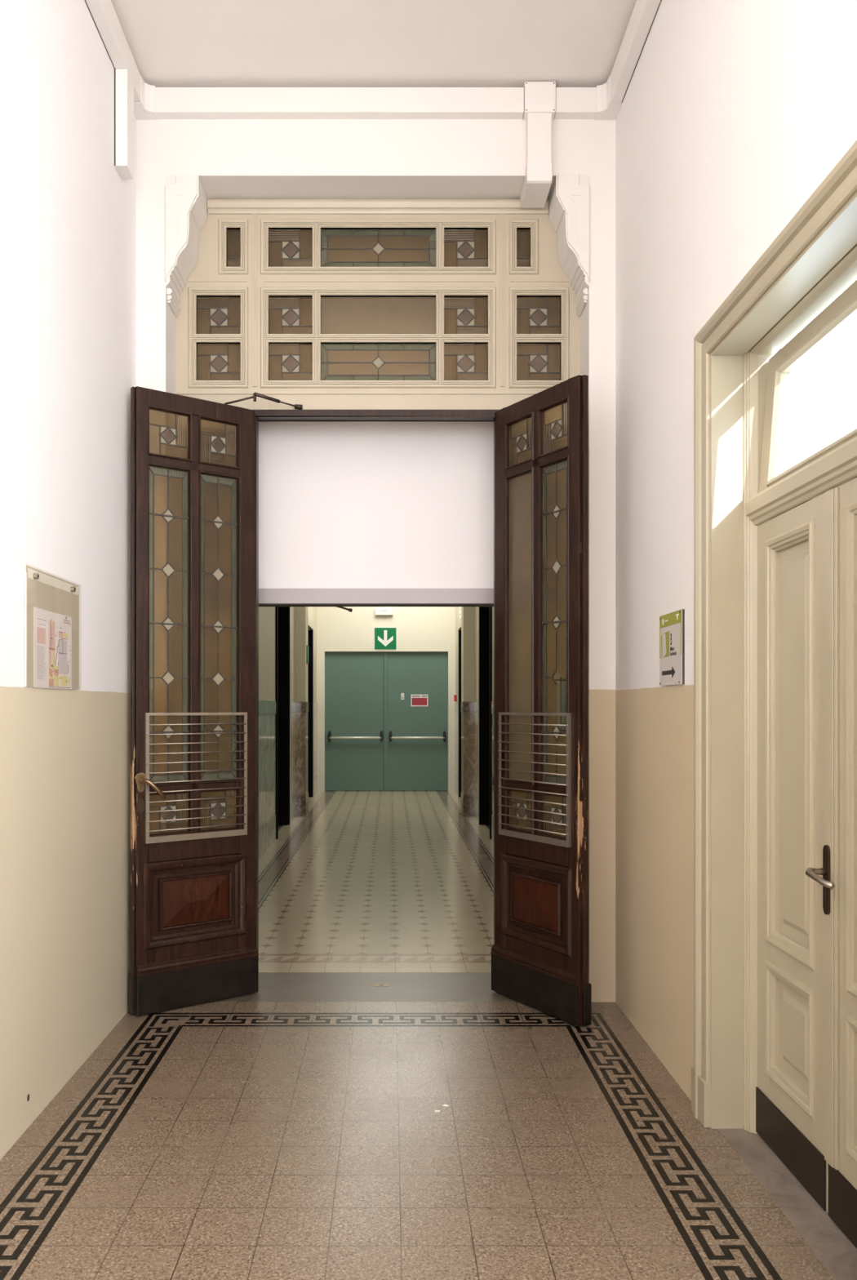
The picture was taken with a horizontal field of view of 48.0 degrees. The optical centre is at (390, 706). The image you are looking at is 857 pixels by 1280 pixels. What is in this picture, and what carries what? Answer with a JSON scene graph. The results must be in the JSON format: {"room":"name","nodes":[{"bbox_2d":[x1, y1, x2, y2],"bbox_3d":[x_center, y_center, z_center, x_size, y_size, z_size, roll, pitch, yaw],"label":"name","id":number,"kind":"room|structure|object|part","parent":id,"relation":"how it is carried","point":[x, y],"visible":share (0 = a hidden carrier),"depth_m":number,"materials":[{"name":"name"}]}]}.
{"room":"school corridor","nodes":[
{"label":"school corridor","id":0,"kind":"room"},
{"bbox_2d":[0,0,317,1159],"bbox_3d":[-1.371,-0.812,7.340,0.217,4.600,19.480,0,0,0],"label":"wall","id":1,"kind":"structure","parent":0,"point":[68,215],"depth_m":3.80,"materials":[{"name":"paint"}]},
{"bbox_2d":[24,564,79,688],"bbox_3d":[-1.269,-0.283,3.648,0.022,0.433,0.590,0,0,0],"label":"holder","id":2,"kind":"object","parent":1,"relation":"attached to","point":[42,590],"visible":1,"depth_m":3.58,"materials":[{"name":"clear plastic"}]},
{"bbox_2d":[33,606,71,689],"bbox_3d":[-1.274,-0.213,3.641,0.002,0.288,0.408,0,0,0],"label":"notice","id":3,"kind":"object","parent":2,"relation":"attached to","point":[52,631],"depth_m":3.62,"materials":[{"name":"paper"}]},
{"bbox_2d":[84,0,140,101],"bbox_3d":[-1.250,-3.022,1.155,0.059,0.130,7.090,0,0,0],"label":"cable trunking","id":4,"kind":"object","parent":1,"relation":"attached to","point":[103,13],"visible":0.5,"depth_m":4.30,"materials":[{"name":"white plastic"}]},
{"bbox_2d":[114,68,133,179],"bbox_3d":[-1.250,-2.735,4.518,0.060,0.449,0.124,0,0,0],"label":"cable trunking","id":5,"kind":"object","parent":1,"relation":"attached to","point":[123,84],"visible":1,"depth_m":4.46,"materials":[{"name":"white plastic"}]},
{"bbox_2d":[278,607,289,824],"bbox_3d":[-1.609,0.115,12.088,0.682,2.734,0.090,0,0,0],"label":"room door","id":6,"kind":"structure","parent":1,"relation":"in","point":[283,612],"depth_m":12.09,"materials":[{"name":"black"}]},
{"bbox_3d":[-1.276,0.048,13.350,0.027,2.880,5.160,0,0,0],"label":"door casing","id":7,"kind":"part","parent":1,"relation":"part of","materials":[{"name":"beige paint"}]},
{"bbox_2d":[294,606,308,816],"bbox_3d":[-1.228,-0.812,13.220,0.175,4.600,0.416,0,0,0],"label":"trim","id":8,"kind":"structure","parent":1,"relation":"attached to","point":[300,612],"depth_m":13.02,"materials":[{"name":"brown stone"}]},
{"bbox_2d":[306,644,308,663],"bbox_3d":[-1.141,-0.722,13.280,0.012,0.240,0.240,0,0,0],"label":"sign","id":9,"kind":"object","parent":1,"relation":"attached to","point":[307,646],"visible":1,"depth_m":13.16,"materials":[{"name":"green plastic"}]},
{"bbox_2d":[307,630,312,796],"bbox_3d":[-1.611,0.115,15.778,0.678,2.734,0.090,0,0,0],"label":"room door","id":10,"kind":"structure","parent":1,"relation":"in","point":[309,632],"depth_m":15.78,"materials":[{"name":"black"}]},
{"bbox_2d":[111,0,636,87],"bbox_3d":[-0.073,-3.187,7.315,5.834,0.150,19.730,0,0,0],"label":"ceiling","id":11,"kind":"structure","parent":0,"point":[172,43],"depth_m":4.50,"materials":[{"name":"paint"}]},
{"bbox_2d":[136,117,615,1002],"bbox_3d":[-0.072,-0.812,5.114,2.455,4.600,0.542,0,0,0],"label":"wall","id":12,"kind":"structure","parent":0,"point":[231,158],"depth_m":4.84,"materials":[{"name":"paint"}]},
{"bbox_2d":[164,174,207,316],"bbox_3d":[-1.047,-2.364,4.945,0.166,0.619,0.242,0,0,0],"label":"corbel","id":13,"kind":"object","parent":12,"relation":"attached to","point":[185,197],"visible":1,"depth_m":4.83,"materials":[{"name":"paint"}]},
{"bbox_3d":[-1.117,-2.088,4.965,0.026,0.066,0.200,0,0,0],"label":"drop moulding","id":14,"kind":"part","parent":13,"relation":"part of","materials":[{"name":"paint"}]},
{"bbox_3d":[-1.051,-2.404,4.832,0.158,0.537,0.010,0,0,0],"label":"plate","id":15,"kind":"part","parent":13,"relation":"part of","materials":[{"name":"paint"}]},
{"bbox_2d":[128,386,258,1015],"bbox_3d":[-0.956,-0.030,4.793,0.670,3.017,0.136,0,0,-37],"label":"wooden door","id":16,"kind":"structure","parent":12,"relation":"in","point":[193,460],"depth_m":4.79,"materials":[{"name":"brown wood"}]},
{"bbox_3d":[-1.196,0.365,4.615,0.066,0.095,0.010,0,0,-37],"label":"door handle","id":17,"kind":"part","parent":16,"relation":"part of","materials":[{"name":"brown metal"}]},
{"bbox_3d":[-1.141,0.395,4.603,0.128,0.104,0.053,0,0,-5],"label":"lever","id":18,"kind":"part","parent":16,"relation":"part of","materials":[{"name":"brown metal"}]},
{"bbox_3d":[-1.092,-0.399,4.728,0.208,1.541,0.004,0,0,-37],"label":"glass pane","id":19,"kind":"part","parent":16,"relation":"part of","materials":[{"name":"brown glass"}]},
{"bbox_3d":[-1.092,-1.338,4.728,0.208,0.216,0.004,0,0,-37],"label":"glass pane","id":20,"kind":"part","parent":16,"relation":"part of","materials":[{"name":"brown glass"}]},
{"bbox_3d":[-1.092,0.524,4.728,0.208,0.192,0.004,0,0,-37],"label":"glass pane","id":21,"kind":"part","parent":16,"relation":"part of","materials":[{"name":"brown glass"}]},
{"bbox_3d":[-0.966,0.966,4.795,0.394,0.258,0.036,0,0,-37],"label":"raised panel","id":22,"kind":"part","parent":16,"relation":"part of","materials":[{"name":"brown wood"}]},
{"bbox_3d":[-0.972,0.964,4.802,0.552,0.421,0.047,0,0,-37],"label":"panel moulding","id":23,"kind":"part","parent":16,"relation":"part of","materials":[{"name":"brown wood"}]},
{"bbox_2d":[144,712,247,844],"bbox_3d":[-0.959,0.344,4.788,0.547,0.630,0.015,0,0,-37],"label":"grille","id":24,"kind":"object","parent":16,"relation":"attached to","point":[196,762],"depth_m":4.79,"materials":[{"name":"grey metal"}]},
{"bbox_3d":[-0.875,-0.399,4.889,0.208,1.541,0.004,0,0,-37],"label":"glass pane","id":25,"kind":"part","parent":16,"relation":"part of","materials":[{"name":"brown glass"}]},
{"bbox_3d":[-0.875,-1.338,4.889,0.208,0.216,0.004,0,0,-37],"label":"glass pane","id":26,"kind":"part","parent":16,"relation":"part of","materials":[{"name":"brown glass"}]},
{"bbox_3d":[-0.875,0.524,4.889,0.208,0.192,0.004,0,0,-37],"label":"glass pane","id":27,"kind":"part","parent":16,"relation":"part of","materials":[{"name":"brown glass"}]},
{"bbox_2d":[224,391,302,409],"bbox_3d":[-0.643,-1.571,4.950,0.413,0.064,0.076,0,0,-22],"label":"door closer","id":28,"kind":"object","parent":16,"relation":"attached to","point":[300,406],"depth_m":4.93,"materials":[{"name":"metal"}]},
{"bbox_3d":[-0.764,-1.568,4.904,0.164,0.058,0.016,0,0,3],"label":"crank arm","id":29,"kind":"part","parent":28,"relation":"part of","materials":[{"name":"metal"}]},
{"bbox_3d":[-0.592,-1.585,4.971,0.243,0.035,0.021,0,0,-35],"label":"rod arm","id":30,"kind":"part","parent":28,"relation":"part of","materials":[{"name":"metal"}]},
{"bbox_2d":[253,409,499,986],"bbox_3d":[-0.075,-0.035,5.075,1.326,3.045,0.080,0,0,0],"label":"trim","id":31,"kind":"structure","parent":12,"relation":"attached to","point":[260,415],"depth_m":5.04,"materials":[{"name":"brown wood"}]},
{"bbox_2d":[133,75,622,119],"bbox_3d":[-0.072,-3.022,4.773,2.415,0.133,0.140,0,0,0],"label":"crown molding","id":32,"kind":"structure","parent":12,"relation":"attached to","point":[155,103],"depth_m":4.78,"materials":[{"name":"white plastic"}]},
{"bbox_2d":[175,199,580,409],"bbox_3d":[-0.065,-2.116,5.077,2.133,1.118,0.075,0,0,0],"label":"fanlight","id":33,"kind":"object","parent":12,"relation":"attached to","point":[312,304],"visible":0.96,"depth_m":5.07,"materials":[{"name":"beige paint"}]},
{"bbox_3d":[-0.906,-1.822,5.092,0.234,0.202,0.004,0,0,0],"label":"glass pane","id":34,"kind":"part","parent":33,"relation":"part of","materials":[{"name":"brown glass"}]},
{"bbox_3d":[-0.906,-2.068,5.092,0.234,0.205,0.004,0,0,0],"label":"glass pane","id":35,"kind":"part","parent":33,"relation":"part of","materials":[{"name":"brown glass"}]},
{"bbox_3d":[-0.827,-2.424,5.092,0.075,0.208,0.004,0,0,0],"label":"glass pane","id":36,"kind":"part","parent":33,"relation":"part of","materials":[{"name":"brown glass"}]},
{"bbox_3d":[-0.527,-1.822,5.092,0.232,0.202,0.004,0,0,0],"label":"glass pane","id":37,"kind":"part","parent":33,"relation":"part of","materials":[{"name":"brown glass"}]},
{"bbox_3d":[-0.527,-2.068,5.092,0.232,0.205,0.004,0,0,0],"label":"glass pane","id":38,"kind":"part","parent":33,"relation":"part of","materials":[{"name":"brown glass"}]},
{"bbox_3d":[-0.527,-2.424,5.092,0.232,0.208,0.004,0,0,0],"label":"glass pane","id":39,"kind":"part","parent":33,"relation":"part of","materials":[{"name":"brown glass"}]},
{"bbox_3d":[-0.063,-1.822,5.092,0.610,0.202,0.004,0,0,0],"label":"glass pane","id":40,"kind":"part","parent":33,"relation":"part of","materials":[{"name":"brown glass"}]},
{"bbox_3d":[-0.063,-2.068,5.092,0.610,0.205,0.004,0,0,0],"label":"glass pane","id":41,"kind":"part","parent":33,"relation":"part of","materials":[{"name":"brown glass"}]},
{"bbox_3d":[-0.063,-2.424,5.092,0.610,0.208,0.004,0,0,0],"label":"glass pane","id":42,"kind":"part","parent":33,"relation":"part of","materials":[{"name":"brown glass"}]},
{"bbox_3d":[0.400,-1.822,5.092,0.232,0.202,0.004,0,0,0],"label":"glass pane","id":43,"kind":"part","parent":33,"relation":"part of","materials":[{"name":"brown glass"}]},
{"bbox_3d":[0.400,-2.068,5.092,0.232,0.205,0.004,0,0,0],"label":"glass pane","id":44,"kind":"part","parent":33,"relation":"part of","materials":[{"name":"brown glass"}]},
{"bbox_3d":[0.400,-2.424,5.092,0.232,0.208,0.004,0,0,0],"label":"glass pane","id":45,"kind":"part","parent":33,"relation":"part of","materials":[{"name":"brown glass"}]},
{"bbox_3d":[0.704,-2.424,5.092,0.074,0.208,0.004,0,0,0],"label":"glass pane","id":46,"kind":"part","parent":33,"relation":"part of","materials":[{"name":"brown glass"}]},
{"bbox_3d":[0.785,-1.822,5.092,0.235,0.202,0.004,0,0,0],"label":"glass pane","id":47,"kind":"part","parent":33,"relation":"part of","materials":[{"name":"brown glass"}]},
{"bbox_3d":[0.785,-2.068,5.092,0.235,0.205,0.004,0,0,0],"label":"glass pane","id":48,"kind":"part","parent":33,"relation":"part of","materials":[{"name":"brown glass"}]},
{"bbox_2d":[520,81,555,207],"bbox_3d":[0.745,-2.858,4.903,0.154,0.492,0.266,0,0,0],"label":"cable trunking","id":49,"kind":"object","parent":12,"relation":"attached to","point":[540,97],"visible":0.98,"depth_m":4.78,"materials":[{"name":"white plastic"}]},
{"bbox_2d":[490,374,591,1026],"bbox_3d":[0.723,-0.031,4.752,0.086,3.018,0.703,0,0,-30],"label":"wooden door","id":50,"kind":"structure","parent":12,"relation":"in","point":[540,952],"depth_m":4.71,"materials":[{"name":"brown wood"}]},
{"bbox_3d":[0.666,-0.399,4.858,0.004,1.541,0.208,0,0,-30],"label":"glass pane","id":51,"kind":"part","parent":50,"relation":"part of","materials":[{"name":"brown glass"}]},
{"bbox_3d":[0.666,-1.338,4.858,0.004,0.216,0.208,0,0,-30],"label":"glass pane","id":52,"kind":"part","parent":50,"relation":"part of","materials":[{"name":"brown glass"}]},
{"bbox_3d":[0.666,0.524,4.858,0.004,0.192,0.208,0,0,-30],"label":"glass pane","id":53,"kind":"part","parent":50,"relation":"part of","materials":[{"name":"brown glass"}]},
{"bbox_2d":[497,712,571,848],"bbox_3d":[0.701,0.344,4.732,0.290,0.630,0.481,0,0,0],"label":"grille","id":54,"kind":"object","parent":50,"relation":"attached to","point":[535,754],"depth_m":4.73,"materials":[{"name":"grey metal"}]},
{"bbox_3d":[0.720,0.964,4.740,0.047,0.421,0.552,0,0,-30],"label":"panel moulding","id":55,"kind":"part","parent":50,"relation":"part of","materials":[{"name":"brown wood"}]},
{"bbox_3d":[0.712,0.966,4.735,0.036,0.258,0.394,0,0,-30],"label":"raised panel","id":56,"kind":"part","parent":50,"relation":"part of","materials":[{"name":"brown wood"}]},
{"bbox_3d":[0.801,0.524,4.624,0.004,0.192,0.208,0,0,-30],"label":"glass pane","id":57,"kind":"part","parent":50,"relation":"part of","materials":[{"name":"brown glass"}]},
{"bbox_3d":[0.801,-0.399,4.624,0.004,1.541,0.208,0,0,-30],"label":"glass pane","id":58,"kind":"part","parent":50,"relation":"part of","materials":[{"name":"brown glass"}]},
{"bbox_3d":[0.801,-1.338,4.624,0.004,0.216,0.208,0,0,-30],"label":"glass pane","id":59,"kind":"part","parent":50,"relation":"part of","materials":[{"name":"brown glass"}]},
{"bbox_2d":[553,671,566,732],"bbox_3d":[0.793,-0.034,5.085,0.417,3.043,0.059,0,0,0],"label":"sidelight","id":60,"kind":"object","parent":50,"relation":"attached to","point":[562,682],"visible":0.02,"depth_m":5.09,"materials":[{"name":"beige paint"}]},
{"bbox_3d":[0.883,-0.737,4.455,0.012,0.050,0.004,0,0,-30],"label":"lock plate","id":61,"kind":"part","parent":50,"relation":"part of","materials":[{"name":"brown metal"}]},
{"bbox_3d":[0.883,0.388,4.455,0.012,0.100,0.004,0,0,-30],"label":"lock plate","id":62,"kind":"part","parent":50,"relation":"part of","materials":[{"name":"gold metal"}]},
{"bbox_2d":[548,174,589,316],"bbox_3d":[0.918,-2.364,4.945,0.166,0.619,0.242,0,0,0],"label":"corbel","id":63,"kind":"object","parent":12,"relation":"attached to","point":[569,197],"visible":1,"depth_m":4.83,"materials":[{"name":"paint"}]},
{"bbox_3d":[0.922,-2.404,4.832,0.158,0.537,0.010,0,0,0],"label":"plate","id":64,"kind":"part","parent":63,"relation":"part of","materials":[{"name":"paint"}]},
{"bbox_3d":[0.988,-2.088,4.965,0.026,0.066,0.200,0,0,0],"label":"drop moulding","id":65,"kind":"part","parent":63,"relation":"part of","materials":[{"name":"paint"}]},
{"bbox_2d":[258,421,493,588],"bbox_3d":[-0.073,-1.887,5.446,2.474,2.450,0.108,0,0,0],"label":"wall","id":66,"kind":"structure","parent":0,"point":[343,504],"depth_m":5.39,"materials":[{"name":"paint"}]},
{"bbox_2d":[336,606,352,612],"bbox_3d":[-0.345,-0.610,5.531,0.258,0.125,0.042,0,0,-10],"label":"closer arm","id":67,"kind":"object","parent":66,"relation":"attached to","point":[350,610],"visible":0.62,"depth_m":5.55},
{"bbox_3d":[-0.324,-0.585,5.540,0.202,0.066,0.013,0,0,-15],"label":"arm","id":68,"kind":"part","parent":67,"relation":"part of","materials":[{"name":"metal"}]},
{"bbox_2d":[258,588,493,606],"bbox_3d":[-0.073,-0.617,5.440,2.454,0.090,0.120,0,0,0],"label":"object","id":69,"kind":"structure","parent":66,"relation":"attached to","point":[267,597],"depth_m":5.38,"materials":[{"name":"grey paint"}]},
{"bbox_2d":[316,606,455,791],"bbox_3d":[-0.073,-0.812,16.980,2.634,4.600,0.200,0,0,0],"label":"wall","id":70,"kind":"structure","parent":0,"point":[419,628],"depth_m":16.88,"materials":[{"name":"paint"}]},
{"bbox_2d":[324,652,383,791],"bbox_3d":[-0.632,0.259,16.927,1.032,2.447,0.147,0,0,0],"label":"door","id":71,"kind":"structure","parent":70,"relation":"in","point":[354,681],"depth_m":16.95,"materials":[{"name":"green metal"}]},
{"bbox_2d":[375,606,392,615],"bbox_3d":[-0.110,-1.902,16.844,0.310,0.600,0.071,0,0,0],"label":"emergency light","id":72,"kind":"object","parent":70,"relation":"attached to","point":[379,611],"visible":0.91,"depth_m":16.81,"materials":[{"name":"white plastic"}]},
{"bbox_2d":[373,626,396,649],"bbox_3d":[-0.085,-1.195,16.874,0.396,0.396,0.012,0,0,0],"label":"exit sign","id":73,"kind":"object","parent":70,"relation":"attached to","point":[384,637],"visible":1,"depth_m":16.87,"materials":[{"name":"green plastic"}]},
{"bbox_2d":[383,652,448,791],"bbox_3d":[0.451,0.259,16.927,1.125,2.447,0.147,0,0,0],"label":"door","id":74,"kind":"structure","parent":70,"relation":"in","point":[415,738],"depth_m":16.95,"materials":[{"name":"green metal"}]},
{"bbox_2d":[400,693,404,699],"bbox_3d":[0.218,-0.183,16.947,0.056,0.116,0.004,0,0,0],"label":"label","id":75,"kind":"object","parent":74,"relation":"attached to","point":[402,694],"visible":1,"depth_m":16.95,"materials":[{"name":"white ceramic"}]},
{"bbox_2d":[410,694,427,706],"bbox_3d":[0.516,-0.111,16.948,0.302,0.213,0.004,0,0,0],"label":"notice","id":76,"kind":"object","parent":74,"relation":"attached to","point":[415,700],"visible":1,"depth_m":16.95,"materials":[{"name":"red plastic"}]},
{"bbox_2d":[0,791,856,1279],"bbox_3d":[-0.073,1.488,7.365,5.634,0.001,19.530,0,0,0],"label":"floor","id":77,"kind":"structure","parent":0,"point":[290,1128],"depth_m":3.41,"materials":[{"name":"beige tile"}]},
{"bbox_2d":[373,984,388,986],"bbox_3d":[-0.048,1.487,5.130,0.080,0.003,0.028,0,0,0],"label":"bolt keeper","id":78,"kind":"object","parent":77,"relation":"on","point":[374,984],"visible":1,"depth_m":5.13,"materials":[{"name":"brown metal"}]},
{"bbox_2d":[454,0,856,1101],"bbox_3d":[1.226,-0.812,7.340,0.218,4.600,19.480,0,0,0],"label":"wall","id":79,"kind":"structure","parent":0,"point":[731,114],"depth_m":3.85,"materials":[{"name":"paint"}]},
{"bbox_2d":[453,694,457,701],"bbox_3d":[1.120,-0.147,16.550,0.048,0.110,0.100,0,0,0],"label":"button","id":80,"kind":"object","parent":79,"relation":"attached to","point":[455,695],"visible":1,"depth_m":16.50,"materials":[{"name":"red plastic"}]},
{"bbox_2d":[458,630,461,796],"bbox_3d":[1.463,0.115,15.778,0.674,2.734,0.090,0,0,0],"label":"room door","id":81,"kind":"structure","parent":79,"relation":"in","point":[460,631],"depth_m":15.78,"materials":[{"name":"black"}]},
{"bbox_2d":[459,606,461,619],"bbox_3d":[1.133,-1.612,15.395,0.021,0.400,0.450,0,0,0],"label":"wall sign","id":82,"kind":"object","parent":79,"relation":"attached to","point":[460,606],"visible":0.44,"depth_m":15.49,"materials":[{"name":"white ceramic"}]},
{"bbox_2d":[461,606,475,816],"bbox_3d":[1.078,-0.812,13.220,0.184,4.600,0.416,0,0,0],"label":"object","id":83,"kind":"structure","parent":79,"relation":"attached to","point":[468,613],"depth_m":13.02,"materials":[{"name":"brown stone"}]},
{"bbox_3d":[1.131,0.048,13.350,0.027,2.880,5.160,0,0,0],"label":"door casing","id":84,"kind":"part","parent":79,"relation":"part of","materials":[{"name":"beige paint"}]},
{"bbox_2d":[479,607,489,824],"bbox_3d":[1.461,0.115,12.088,0.678,2.734,0.090,0,0,0],"label":"room door","id":85,"kind":"structure","parent":79,"relation":"in","point":[484,612],"depth_m":12.09,"materials":[{"name":"black"}]},
{"bbox_2d":[610,0,661,102],"bbox_3d":[1.105,-3.019,1.155,0.059,0.135,7.090,0,0,0],"label":"cable trunking","id":86,"kind":"object","parent":79,"relation":"attached to","point":[644,12],"visible":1,"depth_m":4.34,"materials":[{"name":"white plastic"}]},
{"bbox_2d":[659,608,684,685],"bbox_3d":[1.128,-0.232,3.858,0.014,0.289,0.302,0,0,0],"label":"direction sign","id":87,"kind":"object","parent":79,"relation":"attached to","point":[672,625],"visible":1,"depth_m":3.83,"materials":[{"name":"white plastic"}]},
{"bbox_2d":[691,139,856,1133],"bbox_3d":[1.216,0.062,2.829,0.227,2.851,1.431,0,0,0],"label":"door frame","id":88,"kind":"structure","parent":79,"relation":"in","point":[813,259],"depth_m":3.39,"materials":[{"name":"beige paint"}]},
{"bbox_2d":[755,493,828,1213],"bbox_3d":[1.291,0.425,3.078,0.052,2.112,0.535,0,0,0],"label":"panelled door","id":89,"kind":"structure","parent":88,"relation":"attached to","point":[790,1088],"depth_m":3.08,"materials":[{"name":"beige paint"}]},
{"bbox_3d":[1.288,0.116,3.074,0.047,1.360,0.367,0,0,0],"label":"panel","id":90,"kind":"part","parent":89,"relation":"part of","materials":[{"name":"beige paint"}]},
{"bbox_3d":[1.288,1.051,3.074,0.047,0.388,0.367,0,0,0],"label":"panel","id":91,"kind":"part","parent":89,"relation":"part of","materials":[{"name":"beige paint"}]},
{"bbox_3d":[1.274,1.400,3.080,0.005,0.156,0.529,0,0,0],"label":"kick plate","id":92,"kind":"part","parent":89,"relation":"part of","materials":[{"name":"brown metal"}]},
{"bbox_3d":[1.285,0.103,2.829,0.090,2.769,1.147,0,0,0],"label":"frame","id":93,"kind":"part","parent":88,"relation":"part of","materials":[{"name":"beige paint"}]},
{"bbox_3d":[1.286,-0.677,2.829,0.087,0.094,1.075,0,0,0],"label":"transom rail","id":94,"kind":"part","parent":88,"relation":"part of","materials":[{"name":"beige paint"}]},
{"bbox_2d":[758,279,856,493],"bbox_3d":[1.310,-0.963,2.828,0.083,0.484,1.020,0,0,0],"label":"window","id":95,"kind":"structure","parent":88,"relation":"attached to","point":[842,310],"depth_m":3.16,"materials":[{"name":"beige paint"}]},
{"bbox_2d":[805,477,856,1248],"bbox_3d":[1.254,0.425,2.538,0.127,2.112,0.535,0,0,0],"label":"panelled door","id":96,"kind":"structure","parent":88,"relation":"attached to","point":[838,871],"depth_m":2.72,"materials":[{"name":"beige paint"}]},
{"bbox_3d":[1.225,0.484,2.716,0.069,0.041,0.140,0,0,0],"label":"lever","id":97,"kind":"part","parent":96,"relation":"part of","materials":[{"name":"silver metal"}]},
{"bbox_3d":[1.259,0.499,2.775,0.008,0.201,0.034,0,0,0],"label":"handle plate","id":98,"kind":"part","parent":96,"relation":"part of","materials":[{"name":"metal"}]},
{"bbox_3d":[1.274,1.400,2.534,0.005,0.156,0.517,0,0,0],"label":"kick plate","id":99,"kind":"part","parent":96,"relation":"part of","materials":[{"name":"brown metal"}]},
{"bbox_3d":[1.288,0.116,2.505,0.047,1.360,0.350,0,0,0],"label":"panel","id":100,"kind":"part","parent":96,"relation":"part of","materials":[{"name":"beige paint"}]},
{"bbox_3d":[1.288,1.051,2.505,0.047,0.388,0.350,0,0,0],"label":"panel","id":101,"kind":"part","parent":96,"relation":"part of","materials":[{"name":"beige paint"}]}
]}

